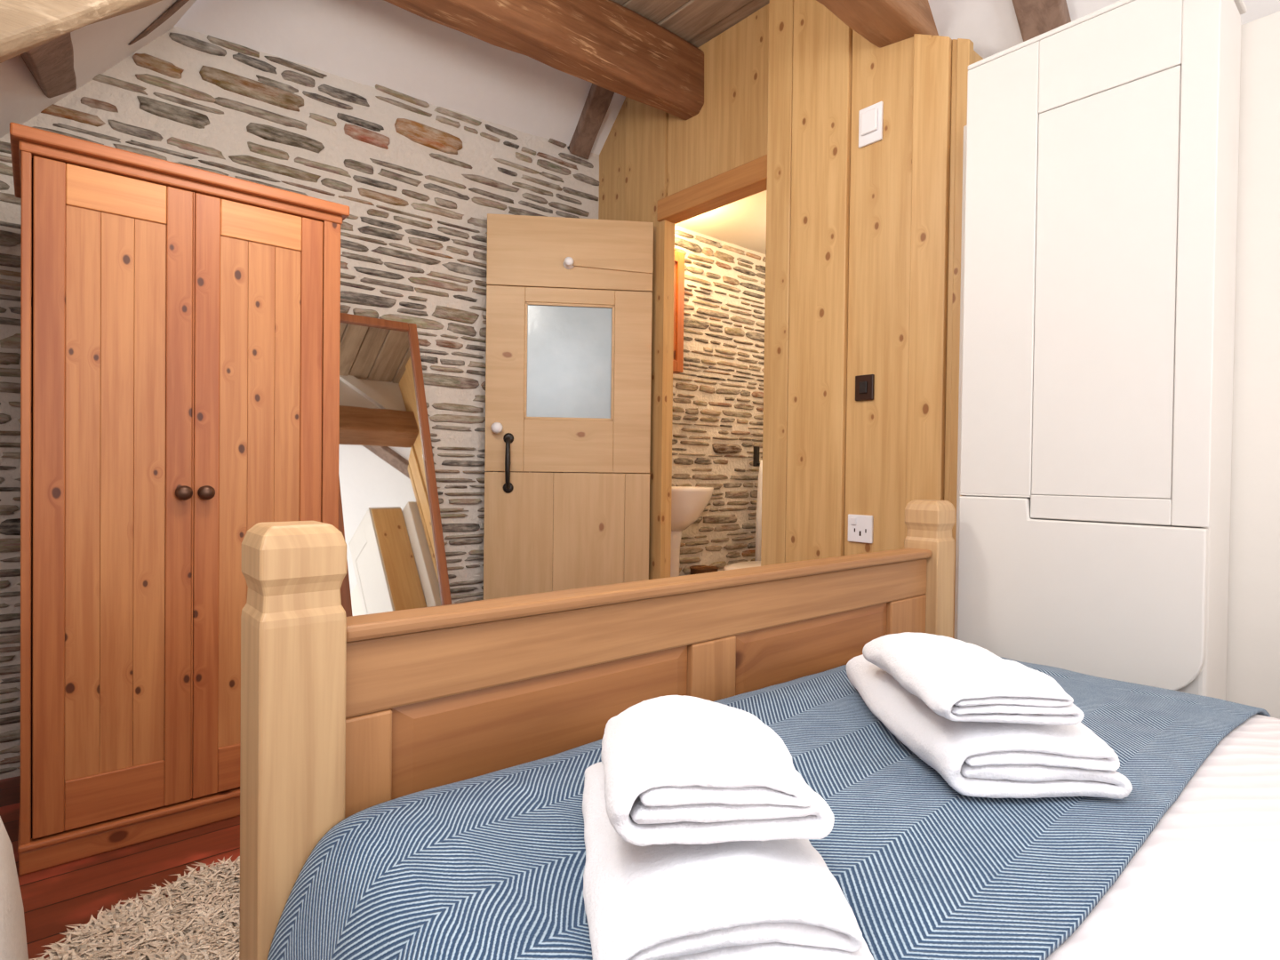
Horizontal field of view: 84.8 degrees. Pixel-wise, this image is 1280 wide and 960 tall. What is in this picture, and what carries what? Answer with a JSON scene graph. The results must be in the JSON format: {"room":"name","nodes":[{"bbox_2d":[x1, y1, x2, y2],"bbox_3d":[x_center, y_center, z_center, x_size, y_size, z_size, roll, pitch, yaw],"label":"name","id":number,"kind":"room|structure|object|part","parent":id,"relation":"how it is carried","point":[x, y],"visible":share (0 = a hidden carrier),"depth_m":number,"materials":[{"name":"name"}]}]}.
{"room":"bedroom","nodes":[
{"label":"bedroom","id":0,"kind":"room"},
{"bbox_2d":[0,0,196,138],"bbox_3d":[-0.058,-1.390,0.314,1.941,2.270,5.800,0,1,-41],"label":"ceiling","id":1,"kind":"structure","parent":0,"point":[99,46],"depth_m":2.21,"materials":[{"name":"white paint"}]},
{"bbox_2d":[20,32,76,98],"bbox_3d":[-1.693,-1.195,1.979,0.151,0.355,0.858,0,1,-38],"label":"rafter","id":2,"kind":"structure","parent":1,"relation":"attached to","point":[51,64],"depth_m":1.92,"materials":[{"name":"brown wood"}]},
{"bbox_2d":[0,0,161,63],"bbox_3d":[-1.188,-1.280,1.687,1.900,2.007,0.157,0,1,-41],"label":"ceiling beam","id":3,"kind":"structure","parent":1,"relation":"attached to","point":[25,25],"depth_m":1.52,"materials":[{"name":"brown wood"}]},
{"bbox_2d":[128,0,188,45],"bbox_3d":[-1.498,-1.700,2.385,0.523,0.488,0.094,1,1,1],"label":"rafter","id":4,"kind":"object","parent":1,"relation":"attached to","point":[172,10],"visible":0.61,"depth_m":2.35,"materials":[{"name":"brown wood"}]},
{"bbox_2d":[384,0,703,119],"bbox_3d":[-0.534,-1.833,2.683,1.937,0.312,0.277,0,1,-39],"label":"ceiling beam","id":5,"kind":"structure","parent":1,"relation":"attached to","point":[607,44],"depth_m":2.83,"materials":[{"name":"brown wood"}]},
{"bbox_2d":[0,776,239,959],"bbox_3d":[0.548,1.066,0.894,3.800,0.100,6.000,0,1,-41],"label":"floor","id":6,"kind":"structure","parent":0,"point":[54,899],"depth_m":1.75,"materials":[{"name":"brown wood"}]},
{"bbox_2d":[0,816,28,959],"bbox_3d":[-0.865,0.568,0.516,0.634,0.870,0.530,0,1,-41],"label":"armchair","id":7,"kind":"object","parent":6,"relation":"on","point":[13,946],"visible":1,"depth_m":0.72,"materials":[{"name":"white fabric"}]},
{"bbox_2d":[28,856,239,959],"bbox_3d":[-0.845,0.970,1.413,0.904,0.043,0.821,0,1,-41],"label":"sheepskin rug","id":8,"kind":"object","parent":6,"relation":"on","point":[199,919],"visible":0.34,"depth_m":1.50,"materials":[{"name":"beige fur"}]},
{"bbox_2d":[9,122,349,875],"bbox_3d":[-1.386,0.055,2.143,0.794,1.840,0.547,0,1,-41],"label":"wardrobe","id":9,"kind":"object","parent":6,"relation":"on","point":[180,324],"visible":0.84,"depth_m":1.90,"materials":[{"name":"orange wood"}]},
{"bbox_3d":[-1.255,0.054,1.990,0.714,1.710,0.007,0,1,-41],"label":"panel","id":10,"kind":"part","parent":9,"relation":"part of","materials":[{"name":"orange wood"}]},
{"bbox_3d":[-1.383,0.049,1.854,0.336,1.695,0.024,0,1,-41],"label":"door","id":11,"kind":"part","parent":9,"relation":"part of","materials":[{"name":"orange wood"}]},
{"bbox_3d":[-1.393,0.833,1.865,0.212,0.127,0.022,0,1,-41],"label":"rail","id":12,"kind":"part","parent":9,"relation":"part of","materials":[{"name":"orange wood"}]},
{"bbox_3d":[-1.384,0.037,1.855,0.212,1.465,0.013,0,1,-41],"label":"panel","id":13,"kind":"part","parent":9,"relation":"part of","materials":[{"name":"orange wood"}]},
{"bbox_3d":[-1.373,-0.747,1.845,0.212,0.103,0.022,0,1,-41],"label":"rail","id":14,"kind":"part","parent":9,"relation":"part of","materials":[{"name":"orange wood"}]},
{"bbox_3d":[-1.382,-0.836,2.139,0.794,0.057,0.526,0,1,-41],"label":"cornice","id":15,"kind":"part","parent":9,"relation":"part of","materials":[{"name":"orange wood"}]},
{"bbox_3d":[-1.252,0.035,1.924,0.040,0.040,0.041,0,1,-41],"label":"knob","id":16,"kind":"part","parent":9,"relation":"part of","materials":[{"name":"brown metal"}]},
{"bbox_3d":[-1.211,0.035,1.959,0.040,0.040,0.041,0,1,-41],"label":"knob","id":17,"kind":"part","parent":9,"relation":"part of","materials":[{"name":"brown metal"}]},
{"bbox_3d":[-1.135,0.833,2.087,0.214,0.127,0.022,0,1,-41],"label":"rail","id":18,"kind":"part","parent":9,"relation":"part of","materials":[{"name":"orange wood"}]},
{"bbox_3d":[-1.125,0.049,2.077,0.338,1.695,0.024,0,1,-41],"label":"door","id":19,"kind":"part","parent":9,"relation":"part of","materials":[{"name":"orange wood"}]},
{"bbox_3d":[-1.125,0.037,2.078,0.214,1.465,0.013,0,1,-41],"label":"panel","id":20,"kind":"part","parent":9,"relation":"part of","materials":[{"name":"orange wood"}]},
{"bbox_3d":[-1.115,-0.747,2.067,0.214,0.103,0.022,0,1,-41],"label":"rail","id":21,"kind":"part","parent":9,"relation":"part of","materials":[{"name":"orange wood"}]},
{"bbox_2d":[338,312,451,616],"bbox_3d":[-1.001,0.146,2.790,0.430,1.665,0.551,0,1,-41],"label":"leaning mirror","id":22,"kind":"object","parent":6,"relation":"on","point":[390,523],"visible":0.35,"depth_m":2.84,"materials":[{"name":"clear mirror"}]},
{"bbox_2d":[239,499,955,959],"bbox_3d":[0.851,0.489,0.490,1.574,1.070,2.195,0,1,-41],"label":"bed","id":23,"kind":"object","parent":6,"relation":"on","point":[342,716],"visible":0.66,"depth_m":0.94,"materials":[{"name":"brown wood"}]},
{"bbox_3d":[-0.399,0.527,0.804,0.090,0.956,0.090,0,1,-41],"label":"post","id":24,"kind":"part","parent":23,"relation":"part of","materials":[{"name":"brown wood"}]},
{"bbox_3d":[-0.120,0.483,1.044,0.516,0.403,0.023,0,1,-41],"label":"panel","id":25,"kind":"part","parent":23,"relation":"part of","materials":[{"name":"brown wood"}]},
{"bbox_3d":[0.163,0.236,1.288,1.394,0.090,0.046,0,1,-41],"label":"rail","id":26,"kind":"part","parent":23,"relation":"part of","materials":[{"name":"brown wood"}]},
{"bbox_3d":[0.167,0.179,1.284,1.394,0.019,0.065,0,1,-41],"label":"cap rail","id":27,"kind":"part","parent":23,"relation":"part of","materials":[{"name":"brown wood"}]},
{"bbox_3d":[0.364,0.483,1.461,0.534,0.403,0.023,0,1,-41],"label":"panel","id":28,"kind":"part","parent":23,"relation":"part of","materials":[{"name":"brown wood"}]},
{"bbox_3d":[0.725,0.529,1.773,0.090,0.956,0.090,0,1,-41],"label":"post","id":29,"kind":"part","parent":23,"relation":"part of","materials":[{"name":"brown wood"}]},
{"bbox_2d":[1045,714,1279,959],"bbox_3d":[0.830,0.600,0.479,1.549,0.409,1.942,0,1,-41],"label":"duvet","id":30,"kind":"object","parent":23,"relation":"on","point":[1204,883],"visible":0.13,"depth_m":0.69,"materials":[{"name":"white fabric"}]},
{"bbox_2d":[267,656,1271,959],"bbox_3d":[0.374,0.586,1.009,1.573,0.429,0.606,0,1,-41],"label":"blanket","id":31,"kind":"object","parent":30,"relation":"on","point":[491,866],"visible":0.51,"depth_m":0.73,"materials":[{"name":"blue fabric"}]},
{"bbox_2d":[582,761,874,959],"bbox_3d":[0.056,0.335,0.683,0.235,0.079,0.383,1,1,-7],"label":"folded towel","id":32,"kind":"object","parent":31,"relation":"on","point":[771,900],"visible":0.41,"depth_m":0.52,"materials":[{"name":"white fabric"}]},
{"bbox_2d":[600,695,834,846],"bbox_3d":[0.058,0.270,0.709,0.193,0.105,0.335,1,1,-3],"label":"folded towel","id":33,"kind":"object","parent":32,"relation":"on","point":[678,769],"visible":1,"depth_m":0.56,"materials":[{"name":"white fabric"}]},
{"bbox_2d":[845,654,1132,799],"bbox_3d":[0.468,0.331,1.034,0.242,0.080,0.450,1,1,1],"label":"folded towel","id":34,"kind":"object","parent":31,"relation":"on","point":[976,759],"visible":0.57,"depth_m":0.82,"materials":[{"name":"white fabric"}]},
{"bbox_2d":[862,632,1084,725],"bbox_3d":[0.439,0.264,0.974,0.176,0.059,0.323,1,1,1],"label":"folded towel","id":35,"kind":"object","parent":34,"relation":"on","point":[958,680],"visible":1,"depth_m":0.85,"materials":[{"name":"white fabric"}]},
{"bbox_2d":[956,0,1247,700],"bbox_3d":[1.074,-0.021,1.686,0.241,2.066,0.516,0,1,-41],"label":"tall cabinet","id":36,"kind":"object","parent":6,"relation":"on","point":[1102,145],"visible":0.83,"depth_m":1.56,"materials":[{"name":"beige paint"}]},
{"bbox_3d":[0.988,0.369,1.622,0.027,0.646,0.504,0,1,-41],"label":"door","id":37,"kind":"part","parent":36,"relation":"part of","materials":[{"name":"beige paint"}]},
{"bbox_3d":[1.002,-0.474,1.612,0.022,1.132,0.507,0,1,-41],"label":"door","id":38,"kind":"part","parent":36,"relation":"part of","materials":[{"name":"beige paint"}]},
{"bbox_3d":[1.036,-0.415,1.573,0.019,0.903,0.273,0,1,-41],"label":"panel","id":39,"kind":"part","parent":36,"relation":"part of","materials":[{"name":"beige paint"}]},
{"bbox_2d":[0,25,765,779],"bbox_3d":[-0.670,-0.409,3.575,5.152,2.751,0.275,0,1,-41],"label":"wall","id":40,"kind":"structure","parent":0,"point":[420,181],"depth_m":3.13,"materials":[{"name":"stone"}]},
{"bbox_2d":[672,250,684,373],"bbox_3d":[0.098,-0.944,3.917,0.280,0.670,0.140,0,1,-41],"label":"upper cabinet","id":41,"kind":"object","parent":40,"relation":"attached to","point":[679,257],"visible":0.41,"depth_m":3.93,"materials":[{"name":"orange wood"}]},
{"bbox_2d":[752,446,762,560],"bbox_3d":[0.786,0.187,4.567,0.145,0.810,0.095,0,1,-41],"label":"hanging towel","id":42,"kind":"object","parent":40,"relation":"hanging from","point":[756,456],"visible":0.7,"depth_m":4.50,"materials":[{"name":"white fabric"}]},
{"bbox_2d":[175,0,625,154],"bbox_3d":[-0.679,-2.128,2.875,2.000,1.035,0.917,0,1,-41],"label":"ceiling","id":43,"kind":"structure","parent":0,"point":[371,43],"depth_m":2.97,"materials":[{"name":"white paint"}]},
{"bbox_2d":[568,83,614,159],"bbox_3d":[-0.181,-1.972,3.488,0.121,0.556,0.566,0,1,-35],"label":"rafter","id":44,"kind":"object","parent":43,"relation":"attached to","point":[598,100],"visible":0.41,"depth_m":3.57,"materials":[{"name":"brown wood"}]},
{"bbox_2d":[598,2,769,579],"bbox_3d":[0.223,-0.514,3.296,0.100,2.950,1.400,0,1,-41],"label":"wall partition","id":45,"kind":"structure","parent":0,"point":[661,168],"depth_m":3.36,"materials":[{"name":"brown wood"}]},
{"bbox_2d":[483,213,653,599],"bbox_3d":[-0.337,-0.148,3.315,0.782,2.183,0.099,1,1,-7],"label":"door","id":46,"kind":"structure","parent":45,"relation":"in","point":[569,300],"depth_m":3.33,"materials":[{"name":"brown wood"}]},
{"bbox_3d":[-0.664,-0.242,3.259,0.054,0.054,0.064,1,1,-7],"label":"knob","id":47,"kind":"part","parent":46,"relation":"part of","materials":[{"name":"white ceramic"}]},
{"bbox_3d":[-0.616,-0.080,3.277,0.050,0.282,0.082,1,1,-6],"label":"pull handle","id":48,"kind":"part","parent":46,"relation":"part of","materials":[{"name":"black metal"}]},
{"bbox_3d":[-0.336,-0.561,3.343,0.433,0.562,0.006,1,1,-6],"label":"glass pane","id":49,"kind":"part","parent":46,"relation":"part of","materials":[{"name":"white glass"}]},
{"bbox_2d":[611,0,769,47],"bbox_3d":[0.027,-2.018,2.326,2.072,0.084,1.360,0,1,-41],"label":"ceiling","id":50,"kind":"structure","parent":0,"point":[697,22],"depth_m":2.99,"materials":[{"name":"brown wood"}]},
{"bbox_2d":[674,190,766,254],"bbox_3d":[1.050,-1.529,4.038,2.140,0.060,1.800,0,1,-41],"label":"ceiling","id":51,"kind":"structure","parent":0,"point":[742,222],"depth_m":4.12,"materials":[{"name":"white paint"}]},
{"bbox_2d":[760,0,983,638],"bbox_3d":[0.822,-0.494,2.462,0.282,2.945,0.754,0,1,-41],"label":"wall","id":52,"kind":"structure","parent":0,"point":[863,247],"depth_m":2.37,"materials":[{"name":"brown wood"}]},
{"bbox_2d":[848,514,873,543],"bbox_3d":[0.738,0.163,2.354,0.016,0.092,0.092,0,1,-41],"label":"power socket","id":53,"kind":"object","parent":52,"relation":"attached to","point":[860,526],"visible":1,"depth_m":2.35,"materials":[{"name":"white plastic"}]},
{"bbox_2d":[855,374,874,400],"bbox_3d":[0.748,-0.308,2.342,0.017,0.085,0.068,0,1,-41],"label":"light switch","id":54,"kind":"object","parent":52,"relation":"attached to","point":[864,384],"visible":1,"depth_m":2.33,"materials":[{"name":"black metal"}]},
{"bbox_2d":[858,101,883,148],"bbox_3d":[0.762,-1.178,2.325,0.021,0.125,0.085,0,1,-41],"label":"light switch","id":55,"kind":"object","parent":52,"relation":"attached to","point":[870,118],"visible":1,"depth_m":2.31,"materials":[{"name":"white plastic"}]},
{"bbox_2d":[928,0,1279,58],"bbox_3d":[1.969,-1.673,0.733,1.677,1.677,3.800,0,1,-41],"label":"ceiling","id":56,"kind":"structure","parent":0,"point":[992,26],"depth_m":2.15,"materials":[{"name":"white paint"}]},
{"bbox_2d":[816,0,938,47],"bbox_3d":[0.605,-1.512,2.058,1.800,0.244,0.189,0,1,-41],"label":"ceiling beam","id":57,"kind":"structure","parent":56,"relation":"attached to","point":[883,23],"depth_m":2.15,"materials":[{"name":"brown wood"}]},
{"bbox_2d":[1011,0,1071,41],"bbox_3d":[0.963,-1.655,1.861,1.539,1.538,0.124,0,1,-41],"label":"rafter","id":58,"kind":"object","parent":56,"relation":"attached to","point":[1035,18],"visible":0.09,"depth_m":2.04,"materials":[{"name":"brown wood"}]},
{"bbox_2d":[953,11,1279,719],"bbox_3d":[2.353,0.019,0.939,0.710,2.036,3.550,0,1,-41],"label":"wall","id":59,"kind":"structure","parent":0,"point":[1253,608],"depth_m":1.55,"materials":[{"name":"white paint"}]},
{"bbox_3d":[1.041,0.933,3.922,2.100,0.100,1.550,0,1,-41],"label":"floor","id":60,"kind":"structure","parent":0,"visible":0},
{"bbox_2d":[670,486,713,576],"bbox_3d":[0.189,0.393,3.840,0.490,0.961,0.366,0,1,-41],"label":"basin","id":61,"kind":"object","parent":60,"relation":"on","point":[688,503],"visible":0.41,"depth_m":3.74,"materials":[{"name":"white ceramic"}]},
{"bbox_3d":[0.197,0.156,3.831,0.490,0.235,0.350,0,1,-41],"label":"bowl","id":62,"kind":"part","parent":61,"relation":"part of","materials":[{"name":"white ceramic"}]},
{"bbox_2d":[689,565,718,574],"bbox_3d":[0.374,0.692,4.114,0.170,0.360,0.170,0,1,-41],"label":"waste bin","id":63,"kind":"object","parent":60,"relation":"on","point":[696,569],"visible":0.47,"depth_m":4.08,"materials":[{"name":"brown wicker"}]},
{"bbox_2d":[723,560,760,570],"bbox_3d":[0.712,0.511,3.768,0.620,0.740,0.400,0,1,-41],"label":"toilet","id":64,"kind":"object","parent":60,"relation":"on","point":[752,564],"visible":0.06,"depth_m":3.71,"materials":[{"name":"white ceramic"}]}
]}

